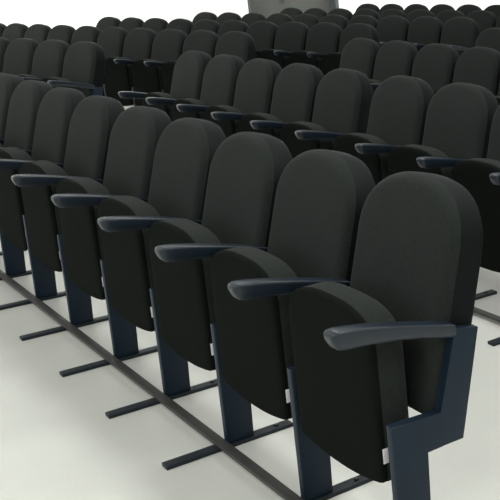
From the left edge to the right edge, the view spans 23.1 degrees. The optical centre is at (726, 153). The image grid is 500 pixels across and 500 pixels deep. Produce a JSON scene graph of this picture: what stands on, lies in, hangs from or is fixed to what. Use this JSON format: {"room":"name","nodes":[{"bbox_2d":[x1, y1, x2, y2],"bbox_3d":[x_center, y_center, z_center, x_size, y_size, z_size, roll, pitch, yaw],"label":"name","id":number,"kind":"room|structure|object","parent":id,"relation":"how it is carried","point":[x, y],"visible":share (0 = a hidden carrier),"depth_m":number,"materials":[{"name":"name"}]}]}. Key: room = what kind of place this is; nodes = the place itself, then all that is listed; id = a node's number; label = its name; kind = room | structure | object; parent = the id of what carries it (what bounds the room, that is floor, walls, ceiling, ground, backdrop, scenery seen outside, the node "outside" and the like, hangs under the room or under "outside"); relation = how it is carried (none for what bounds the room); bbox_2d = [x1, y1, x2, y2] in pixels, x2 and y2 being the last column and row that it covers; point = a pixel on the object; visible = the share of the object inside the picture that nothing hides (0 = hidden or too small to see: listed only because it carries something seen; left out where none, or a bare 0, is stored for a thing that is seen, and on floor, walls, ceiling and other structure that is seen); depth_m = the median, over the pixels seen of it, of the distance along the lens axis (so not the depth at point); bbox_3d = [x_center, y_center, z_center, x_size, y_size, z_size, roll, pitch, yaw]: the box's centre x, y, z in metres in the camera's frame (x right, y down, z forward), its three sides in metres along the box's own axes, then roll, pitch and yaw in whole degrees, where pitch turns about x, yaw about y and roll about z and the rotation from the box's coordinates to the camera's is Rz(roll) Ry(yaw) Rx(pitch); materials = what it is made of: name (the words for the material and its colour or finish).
{"room":"auditorium","nodes":[
{"label":"auditorium","id":0,"kind":"room"},
{"bbox_2d":[0,105,499,499],"bbox_3d":[-1.898,0.179,7.544,20.500,0.100,22.000,9,15,42],"label":"floor","id":1,"kind":"structure","parent":0,"point":[58,441],"depth_m":3.39,"materials":[{"name":"grey plastic"}]},
{"bbox_2d":[0,23,6,36],"bbox_3d":[-8.635,-1.027,11.721,0.595,0.965,0.556,6,13,33],"label":"chair","id":2,"kind":"object","parent":1,"relation":"on","point":[2,26],"visible":0.2,"depth_m":11.68,"materials":[{"name":"black fabric"}]},
{"bbox_2d":[0,37,10,71],"bbox_3d":[-6.686,-0.552,9.051,0.566,0.965,0.562,6,13,33],"label":"chair","id":3,"kind":"object","parent":1,"relation":"on","point":[4,42],"visible":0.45,"depth_m":9.00,"materials":[{"name":"black fabric"}]},
{"bbox_2d":[0,73,26,255],"bbox_3d":[-4.190,0.053,5.653,0.566,0.965,0.562,9,15,42],"label":"chair","id":4,"kind":"object","parent":1,"relation":"on","point":[8,82],"visible":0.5,"depth_m":5.57,"materials":[{"name":"black fabric"}]},
{"bbox_2d":[2,23,27,41],"bbox_3d":[-8.160,-0.979,11.419,0.566,0.965,0.562,6,13,33],"label":"chair","id":5,"kind":"object","parent":1,"relation":"on","point":[13,31],"visible":0.3,"depth_m":11.45,"materials":[{"name":"black fabric"}]},
{"bbox_2d":[0,38,38,74],"bbox_3d":[-6.233,-0.505,8.760,0.566,0.965,0.562,6,13,33],"label":"chair","id":6,"kind":"object","parent":1,"relation":"on","point":[18,57],"visible":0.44,"depth_m":8.79,"materials":[{"name":"black fabric"}]},
{"bbox_2d":[0,80,52,279],"bbox_3d":[-3.787,0.116,5.284,0.566,0.965,0.562,9,15,42],"label":"chair","id":7,"kind":"object","parent":1,"relation":"on","point":[25,101],"visible":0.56,"depth_m":5.22,"materials":[{"name":"black fabric"}]},
{"bbox_2d":[24,24,50,43],"bbox_3d":[-7.708,-0.933,11.129,0.566,0.965,0.562,6,13,33],"label":"chair","id":8,"kind":"object","parent":1,"relation":"on","point":[37,32],"visible":0.23,"depth_m":11.15,"materials":[{"name":"black fabric"}]},
{"bbox_2d":[0,87,85,309],"bbox_3d":[-3.383,0.179,4.916,0.566,0.965,0.562,9,15,42],"label":"chair","id":9,"kind":"object","parent":1,"relation":"on","point":[56,109],"visible":0.62,"depth_m":4.83,"materials":[{"name":"black fabric"}]},
{"bbox_2d":[18,39,69,80],"bbox_3d":[-5.780,-0.459,8.470,0.566,0.965,0.562,6,13,33],"label":"chair","id":10,"kind":"object","parent":1,"relation":"on","point":[48,58],"visible":0.27,"depth_m":8.49,"materials":[{"name":"black fabric"}]},
{"bbox_2d":[47,25,74,44],"bbox_3d":[-7.255,-0.886,10.838,0.566,0.965,0.562,6,13,33],"label":"chair","id":11,"kind":"object","parent":1,"relation":"on","point":[64,33],"visible":0.11,"depth_m":10.86,"materials":[{"name":"black fabric"}]},
{"bbox_2d":[11,95,124,340],"bbox_3d":[-2.980,0.242,4.547,0.566,0.965,0.562,9,15,42],"label":"chair","id":12,"kind":"object","parent":1,"relation":"on","point":[92,121],"visible":0.73,"depth_m":4.46,"materials":[{"name":"black fabric"}]},
{"bbox_2d":[40,41,105,96],"bbox_3d":[-5.327,-0.412,8.179,0.566,0.965,0.562,6,13,33],"label":"chair","id":13,"kind":"object","parent":1,"relation":"on","point":[84,61],"visible":0.48,"depth_m":8.16,"materials":[{"name":"black fabric"}]},
{"bbox_2d":[70,26,100,45],"bbox_3d":[-6.802,-0.840,10.548,0.566,0.965,0.562,6,13,33],"label":"chair","id":14,"kind":"object","parent":1,"relation":"on","point":[83,33],"visible":0.2,"depth_m":10.58,"materials":[{"name":"black fabric"}]},
{"bbox_2d":[96,17,120,30],"bbox_3d":[-7.811,-1.207,12.555,0.595,0.965,0.556,6,13,33],"label":"chair","id":15,"kind":"object","parent":1,"relation":"on","point":[105,22],"visible":0.09,"depth_m":12.58,"materials":[{"name":"black fabric"}]},
{"bbox_2d":[51,106,171,376],"bbox_3d":[-2.554,0.308,4.157,0.566,0.965,0.562,9,15,42],"label":"chair","id":16,"kind":"object","parent":1,"relation":"on","point":[136,132],"visible":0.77,"depth_m":4.08,"materials":[{"name":"black fabric"}]},
{"bbox_2d":[97,27,127,96],"bbox_3d":[-6.349,-0.793,10.258,0.566,0.965,0.562,6,13,33],"label":"chair","id":17,"kind":"object","parent":1,"relation":"on","point":[111,39],"visible":0.24,"depth_m":10.26,"materials":[{"name":"black fabric"}]},
{"bbox_2d":[104,28,156,105],"bbox_3d":[-5.896,-0.747,9.967,0.566,0.965,0.562,6,13,33],"label":"chair","id":18,"kind":"object","parent":1,"relation":"on","point":[138,42],"visible":0.7,"depth_m":9.94,"materials":[{"name":"black fabric"}]},
{"bbox_2d":[118,17,143,32],"bbox_3d":[-7.337,-1.159,12.254,0.566,0.965,0.562,6,13,33],"label":"chair","id":19,"kind":"object","parent":1,"relation":"on","point":[130,23],"visible":0.16,"depth_m":12.28,"materials":[{"name":"black fabric"}]},
{"bbox_2d":[0,270,303,499],"bbox_3d":[-2.640,0.776,4.187,5.011,0.011,0.030,9,15,42],"label":"rail","id":20,"kind":"object","parent":1,"relation":"on","point":[286,493],"visible":1,"depth_m":3.57,"materials":[{"name":"metal"}]},
{"bbox_2d":[141,18,167,33],"bbox_3d":[-6.884,-1.112,11.963,0.566,0.965,0.562,6,13,33],"label":"chair","id":21,"kind":"object","parent":1,"relation":"on","point":[157,25],"visible":0.17,"depth_m":11.98,"materials":[{"name":"black fabric"}]},
{"bbox_2d":[131,29,186,105],"bbox_3d":[-5.443,-0.700,9.677,0.566,0.965,0.562,6,13,33],"label":"chair","id":22,"kind":"object","parent":1,"relation":"on","point":[167,46],"visible":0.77,"depth_m":9.65,"materials":[{"name":"black fabric"}]},
{"bbox_2d":[97,117,226,418],"bbox_3d":[-2.151,0.371,3.789,0.566,0.965,0.562,9,15,42],"label":"chair","id":23,"kind":"object","parent":1,"relation":"on","point":[186,148],"visible":0.73,"depth_m":3.71,"materials":[{"name":"black fabric"}]},
{"bbox_2d":[118,50,211,121],"bbox_3d":[-3.860,-0.220,7.027,0.605,0.965,0.556,9,15,42],"label":"chair","id":24,"kind":"object","parent":1,"relation":"on","point":[189,68],"visible":0.42,"depth_m":6.99,"materials":[{"name":"black fabric"}]},
{"bbox_2d":[166,18,193,35],"bbox_3d":[-6.431,-1.066,11.673,0.566,0.965,0.562,6,13,33],"label":"chair","id":25,"kind":"object","parent":1,"relation":"on","point":[185,25],"visible":0.16,"depth_m":11.69,"materials":[{"name":"black fabric"}]},
{"bbox_2d":[162,30,218,93],"bbox_3d":[-4.990,-0.654,9.386,0.566,0.965,0.562,6,13,33],"label":"chair","id":26,"kind":"object","parent":1,"relation":"on","point":[205,41],"visible":0.26,"depth_m":9.40,"materials":[{"name":"black fabric"}]},
{"bbox_2d":[192,12,217,23],"bbox_3d":[-7.015,-1.378,13.347,0.595,0.965,0.556,6,13,33],"label":"chair","id":27,"kind":"object","parent":1,"relation":"on","point":[203,15],"visible":0.09,"depth_m":13.38,"materials":[{"name":"black fabric"}]},
{"bbox_2d":[190,19,220,33],"bbox_3d":[-5.978,-1.019,11.383,0.566,0.965,0.562,6,13,33],"label":"chair","id":28,"kind":"object","parent":1,"relation":"on","point":[204,24],"visible":0.08,"depth_m":11.41,"materials":[{"name":"black fabric"}]},
{"bbox_2d":[171,54,244,120],"bbox_3d":[-3.434,-0.155,6.640,0.566,0.965,0.562,9,15,42],"label":"chair","id":29,"kind":"object","parent":1,"relation":"on","point":[221,73],"visible":0.48,"depth_m":6.61,"materials":[{"name":"black fabric"}]},
{"bbox_2d":[148,132,292,469],"bbox_3d":[-1.748,0.433,3.420,0.566,0.965,0.562,9,15,42],"label":"chair","id":30,"kind":"object","parent":1,"relation":"on","point":[246,169],"visible":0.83,"depth_m":3.35,"materials":[{"name":"black fabric"}]},
{"bbox_2d":[216,12,240,24],"bbox_3d":[-6.541,-1.330,13.046,0.566,0.965,0.562,6,13,33],"label":"chair","id":31,"kind":"object","parent":1,"relation":"on","point":[223,17],"visible":0.11,"depth_m":13.10,"materials":[{"name":"black fabric"}]},
{"bbox_2d":[217,20,248,37],"bbox_3d":[-5.525,-0.973,11.092,0.566,0.965,0.562,6,13,33],"label":"chair","id":32,"kind":"object","parent":1,"relation":"on","point":[230,25],"visible":0.07,"depth_m":11.14,"materials":[{"name":"black fabric"}]},
{"bbox_2d":[214,31,255,62],"bbox_3d":[-4.537,-0.607,9.096,0.566,0.965,0.562,6,13,33],"label":"chair","id":33,"kind":"object","parent":1,"relation":"on","point":[240,44],"visible":0.23,"depth_m":9.11,"materials":[{"name":"black fabric"}]},
{"bbox_2d":[203,58,281,137],"bbox_3d":[-3.031,-0.092,6.272,0.566,0.965,0.562,9,15,42],"label":"chair","id":34,"kind":"object","parent":1,"relation":"on","point":[256,79],"visible":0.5,"depth_m":6.23,"materials":[{"name":"black fabric"}]},
{"bbox_2d":[240,13,265,25],"bbox_3d":[-6.088,-1.283,12.755,0.566,0.965,0.562,6,13,33],"label":"chair","id":35,"kind":"object","parent":1,"relation":"on","point":[249,18],"visible":0.09,"depth_m":12.80,"materials":[{"name":"black fabric"}]},
{"bbox_2d":[246,21,277,58],"bbox_3d":[-5.072,-0.926,10.802,0.566,0.965,0.562,6,13,33],"label":"chair","id":36,"kind":"object","parent":1,"relation":"on","point":[263,33],"visible":0.24,"depth_m":10.81,"materials":[{"name":"black fabric"}]},
{"bbox_2d":[265,13,291,27],"bbox_3d":[-5.635,-1.237,12.465,0.566,0.965,0.562,6,13,33],"label":"chair","id":37,"kind":"object","parent":1,"relation":"on","point":[278,19],"visible":0.14,"depth_m":12.49,"materials":[{"name":"black fabric"}]},
{"bbox_2d":[239,63,323,138],"bbox_3d":[-2.627,-0.029,5.903,0.566,0.965,0.562,9,15,42],"label":"chair","id":38,"kind":"object","parent":1,"relation":"on","point":[296,85],"visible":0.39,"depth_m":5.88,"materials":[{"name":"black fabric"}]},
{"bbox_2d":[257,21,309,68],"bbox_3d":[-4.619,-0.880,10.511,0.566,0.965,0.562,6,13,33],"label":"chair","id":39,"kind":"object","parent":1,"relation":"on","point":[290,37],"visible":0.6,"depth_m":10.50,"materials":[{"name":"black fabric"}]},
{"bbox_2d":[280,7,302,19],"bbox_3d":[-6.230,-1.554,14.167,0.595,0.965,0.556,6,13,33],"label":"chair","id":40,"kind":"object","parent":1,"relation":"on","point":[292,12],"visible":0.09,"depth_m":14.18,"materials":[{"name":"black fabric"}]},
{"bbox_2d":[210,149,375,499],"bbox_3d":[-1.345,0.496,3.051,0.566,0.965,0.562,9,15,42],"label":"chair","id":41,"kind":"object","parent":1,"relation":"on","point":[321,195],"visible":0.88,"depth_m":2.99,"materials":[{"name":"black fabric"}]},
{"bbox_2d":[292,14,319,28],"bbox_3d":[-5.182,-1.190,12.174,0.566,0.965,0.562,6,13,33],"label":"chair","id":42,"kind":"object","parent":1,"relation":"on","point":[310,20],"visible":0.12,"depth_m":12.19,"materials":[{"name":"black fabric"}]},
{"bbox_2d":[303,8,326,19],"bbox_3d":[-5.756,-1.506,13.866,0.566,0.965,0.562,6,13,33],"label":"chair","id":43,"kind":"object","parent":1,"relation":"on","point":[320,13],"visible":0.06,"depth_m":13.88,"materials":[{"name":"black fabric"}]},
{"bbox_2d":[289,22,342,72],"bbox_3d":[-4.167,-0.833,10.221,0.566,0.965,0.562,6,13,33],"label":"chair","id":44,"kind":"object","parent":1,"relation":"on","point":[323,38],"visible":0.47,"depth_m":10.21,"materials":[{"name":"black fabric"}]},
{"bbox_2d":[280,68,372,158],"bbox_3d":[-2.224,0.034,5.534,0.566,0.965,0.562,9,15,42],"label":"chair","id":45,"kind":"object","parent":1,"relation":"on","point":[343,98],"visible":0.57,"depth_m":5.49,"materials":[{"name":"black fabric"}]},
{"bbox_2d":[319,14,347,30],"bbox_3d":[-4.729,-1.144,11.884,0.566,0.965,0.562,6,13,33],"label":"chair","id":46,"kind":"object","parent":1,"relation":"on","point":[341,21],"visible":0.08,"depth_m":11.90,"materials":[{"name":"black fabric"}]},
{"bbox_2d":[327,8,352,21],"bbox_3d":[-5.303,-1.459,13.575,0.566,0.965,0.562,6,13,33],"label":"chair","id":47,"kind":"object","parent":1,"relation":"on","point":[347,14],"visible":0.09,"depth_m":13.59,"materials":[{"name":"black fabric"}]},
{"bbox_2d":[322,23,378,74],"bbox_3d":[-3.714,-0.787,9.931,0.566,0.965,0.562,6,13,33],"label":"chair","id":48,"kind":"object","parent":1,"relation":"on","point":[331,61],"visible":0.31,"depth_m":9.94,"materials":[{"name":"black fabric"}]},
{"bbox_2d":[324,38,379,78],"bbox_3d":[-3.008,-0.413,7.926,0.605,0.965,0.556,9,15,42],"label":"chair","id":49,"kind":"object","parent":1,"relation":"on","point":[359,54],"visible":0.19,"depth_m":7.90,"materials":[{"name":"black fabric"}]},
{"bbox_2d":[347,15,377,28],"bbox_3d":[-4.277,-1.097,11.594,0.566,0.965,0.562,6,13,33],"label":"chair","id":50,"kind":"object","parent":1,"relation":"on","point":[366,19],"visible":0.09,"depth_m":11.62,"materials":[{"name":"black fabric"}]},
{"bbox_2d":[351,9,378,19],"bbox_3d":[-4.850,-1.413,13.285,0.566,0.965,0.562,6,13,33],"label":"chair","id":51,"kind":"object","parent":1,"relation":"on","point":[370,12],"visible":0.11,"depth_m":13.31,"materials":[{"name":"black fabric"}]},
{"bbox_2d":[355,3,379,12],"bbox_3d":[-5.478,-1.749,15.091,0.595,0.965,0.556,6,13,33],"label":"chair","id":52,"kind":"object","parent":1,"relation":"on","point":[367,5],"visible":0.06,"depth_m":15.11,"materials":[{"name":"black fabric"}]},
{"bbox_2d":[333,75,433,184],"bbox_3d":[-1.762,0.106,5.112,0.566,0.965,0.562,9,15,42],"label":"chair","id":53,"kind":"object","parent":1,"relation":"on","point":[400,103],"visible":0.48,"depth_m":5.07,"materials":[{"name":"black fabric"}]},
{"bbox_2d":[289,171,482,499],"bbox_3d":[-0.941,0.559,2.683,0.566,0.965,0.562,9,15,42],"label":"chair","id":54,"kind":"object","parent":1,"relation":"on","point":[402,335],"visible":1,"depth_m":2.60,"materials":[{"name":"black fabric"}]},
{"bbox_2d":[378,4,403,14],"bbox_3d":[-5.004,-1.701,14.790,0.566,0.965,0.562,6,13,33],"label":"chair","id":55,"kind":"object","parent":1,"relation":"on","point":[387,6],"visible":0.09,"depth_m":14.85,"materials":[{"name":"black fabric"}]},
{"bbox_2d":[377,9,406,22],"bbox_3d":[-4.397,-1.366,12.994,0.566,0.965,0.562,6,13,33],"label":"chair","id":56,"kind":"object","parent":1,"relation":"on","point":[388,12],"visible":0.09,"depth_m":13.05,"materials":[{"name":"black fabric"}]},
{"bbox_2d":[376,15,409,47],"bbox_3d":[-3.824,-1.050,11.303,0.566,0.965,0.562,6,13,33],"label":"chair","id":57,"kind":"object","parent":1,"relation":"on","point":[393,27],"visible":0.34,"depth_m":11.33,"materials":[{"name":"black fabric"}]},
{"bbox_2d":[369,40,417,93],"bbox_3d":[-2.582,-0.347,7.539,0.566,0.965,0.562,9,15,42],"label":"chair","id":58,"kind":"object","parent":1,"relation":"on","point":[395,57],"visible":0.31,"depth_m":7.55,"materials":[{"name":"black fabric"}]},
{"bbox_2d":[403,4,428,15],"bbox_3d":[-4.551,-1.655,14.500,0.566,0.965,0.562,6,13,33],"label":"chair","id":59,"kind":"object","parent":1,"relation":"on","point":[412,7],"visible":0.06,"depth_m":14.57,"materials":[{"name":"black fabric"}]},
{"bbox_2d":[406,9,435,23],"bbox_3d":[-3.944,-1.320,12.704,0.566,0.965,0.562,6,13,33],"label":"chair","id":60,"kind":"object","parent":1,"relation":"on","point":[411,16],"visible":0.1,"depth_m":12.77,"materials":[{"name":"black fabric"}]},
{"bbox_2d":[407,16,443,50],"bbox_3d":[-3.371,-1.004,11.013,0.566,0.965,0.562,6,13,33],"label":"chair","id":61,"kind":"object","parent":1,"relation":"on","point":[423,31],"visible":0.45,"depth_m":11.04,"materials":[{"name":"black fabric"}]},
{"bbox_2d":[411,43,458,91],"bbox_3d":[-2.179,-0.285,7.171,0.566,0.965,0.562,9,15,42],"label":"chair","id":62,"kind":"object","parent":1,"relation":"on","point":[434,63],"visible":0.23,"depth_m":7.17,"materials":[{"name":"black fabric"}]},
{"bbox_2d":[429,4,454,16],"bbox_3d":[-4.098,-1.608,14.209,0.566,0.965,0.562,6,13,33],"label":"chair","id":63,"kind":"object","parent":1,"relation":"on","point":[436,9],"visible":0.09,"depth_m":14.28,"materials":[{"name":"black fabric"}]},
{"bbox_2d":[388,82,497,299],"bbox_3d":[-1.359,0.169,4.743,0.566,0.965,0.562,9,15,42],"label":"chair","id":64,"kind":"object","parent":1,"relation":"on","point":[459,117],"visible":0.55,"depth_m":4.72,"materials":[{"name":"black fabric"}]},
{"bbox_2d":[436,10,464,24],"bbox_3d":[-3.491,-1.273,12.414,0.566,0.965,0.562,6,13,33],"label":"chair","id":65,"kind":"object","parent":1,"relation":"on","point":[444,16],"visible":0.09,"depth_m":12.47,"materials":[{"name":"black fabric"}]},
{"bbox_2d":[440,17,478,56],"bbox_3d":[-2.918,-0.958,10.722,0.566,0.965,0.562,6,13,33],"label":"chair","id":66,"kind":"object","parent":1,"relation":"on","point":[460,33],"visible":0.45,"depth_m":10.73,"materials":[{"name":"black fabric"}]},
{"bbox_2d":[434,47,499,95],"bbox_3d":[-1.775,-0.222,6.802,0.566,0.965,0.562,9,15,42],"label":"chair","id":67,"kind":"object","parent":1,"relation":"on","point":[480,66],"visible":0.27,"depth_m":6.80,"materials":[{"name":"black fabric"}]},
{"bbox_2d":[456,4,481,16],"bbox_3d":[-3.645,-1.562,13.919,0.566,0.965,0.562,6,13,33],"label":"chair","id":68,"kind":"object","parent":1,"relation":"on","point":[466,9],"visible":0.09,"depth_m":13.97,"materials":[{"name":"black fabric"}]},
{"bbox_2d":[451,105,499,345],"bbox_3d":[-0.956,0.231,4.374,0.566,0.965,0.562,9,15,42],"label":"chair","id":69,"kind":"object","parent":1,"relation":"on","point":[480,177],"visible":0.78,"depth_m":4.33,"materials":[{"name":"black fabric"}]},
{"bbox_2d":[467,10,496,34],"bbox_3d":[-3.038,-1.226,12.123,0.566,0.965,0.562,6,13,33],"label":"chair","id":70,"kind":"object","parent":1,"relation":"on","point":[485,19],"visible":0.19,"depth_m":12.13,"materials":[{"name":"black fabric"}]},
{"bbox_2d":[473,307,499,322],"bbox_3d":[-1.877,0.570,5.168,6.190,0.011,0.030,9,15,42],"label":"rail","id":71,"kind":"object","parent":1,"relation":"on","point":[481,312],"visible":0.02,"depth_m":4.39,"materials":[{"name":"metal"}]},
{"bbox_2d":[475,27,499,51],"bbox_3d":[-2.156,-0.606,8.825,0.605,0.965,0.556,9,15,42],"label":"chair","id":72,"kind":"object","parent":1,"relation":"on","point":[490,37],"visible":0.11,"depth_m":8.87,"materials":[{"name":"black fabric"}]},
{"bbox_2d":[485,5,499,18],"bbox_3d":[-3.192,-1.515,13.628,0.566,0.965,0.562,6,13,33],"label":"chair","id":73,"kind":"object","parent":1,"relation":"on","point":[495,9],"visible":0.1,"depth_m":13.69,"materials":[{"name":"black fabric"}]},
{"bbox_2d":[495,84,499,105],"bbox_3d":[-1.372,-0.159,6.433,0.566,0.965,0.562,9,15,42],"label":"chair","id":74,"kind":"object","parent":1,"relation":"on","point":[498,96],"visible":0.05,"depth_m":6.35,"materials":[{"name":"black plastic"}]},
{"bbox_2d":[496,16,499,27],"bbox_3d":[-2.585,-1.180,11.833,0.566,0.965,0.562,6,13,33],"label":"chair","id":75,"kind":"object","parent":1,"relation":"on","point":[498,19],"visible":0.04,"depth_m":11.99,"materials":[{"name":"black fabric"}]},
{"bbox_2d":[0,0,499,29],"bbox_3d":[-9.234,-2.871,13.844,0.400,3.800,22.000,9,15,42],"label":"wall","id":76,"kind":"structure","parent":0,"point":[76,14],"depth_m":14.44,"materials":[{"name":"white paint"}]},
{"bbox_2d":[247,0,338,18],"bbox_3d":[-7.031,-2.622,16.257,0.290,2.300,1.480,9,15,42],"label":"door","id":77,"kind":"structure","parent":76,"relation":"in","point":[266,8],"depth_m":16.30,"materials":[{"name":"grey paint"}]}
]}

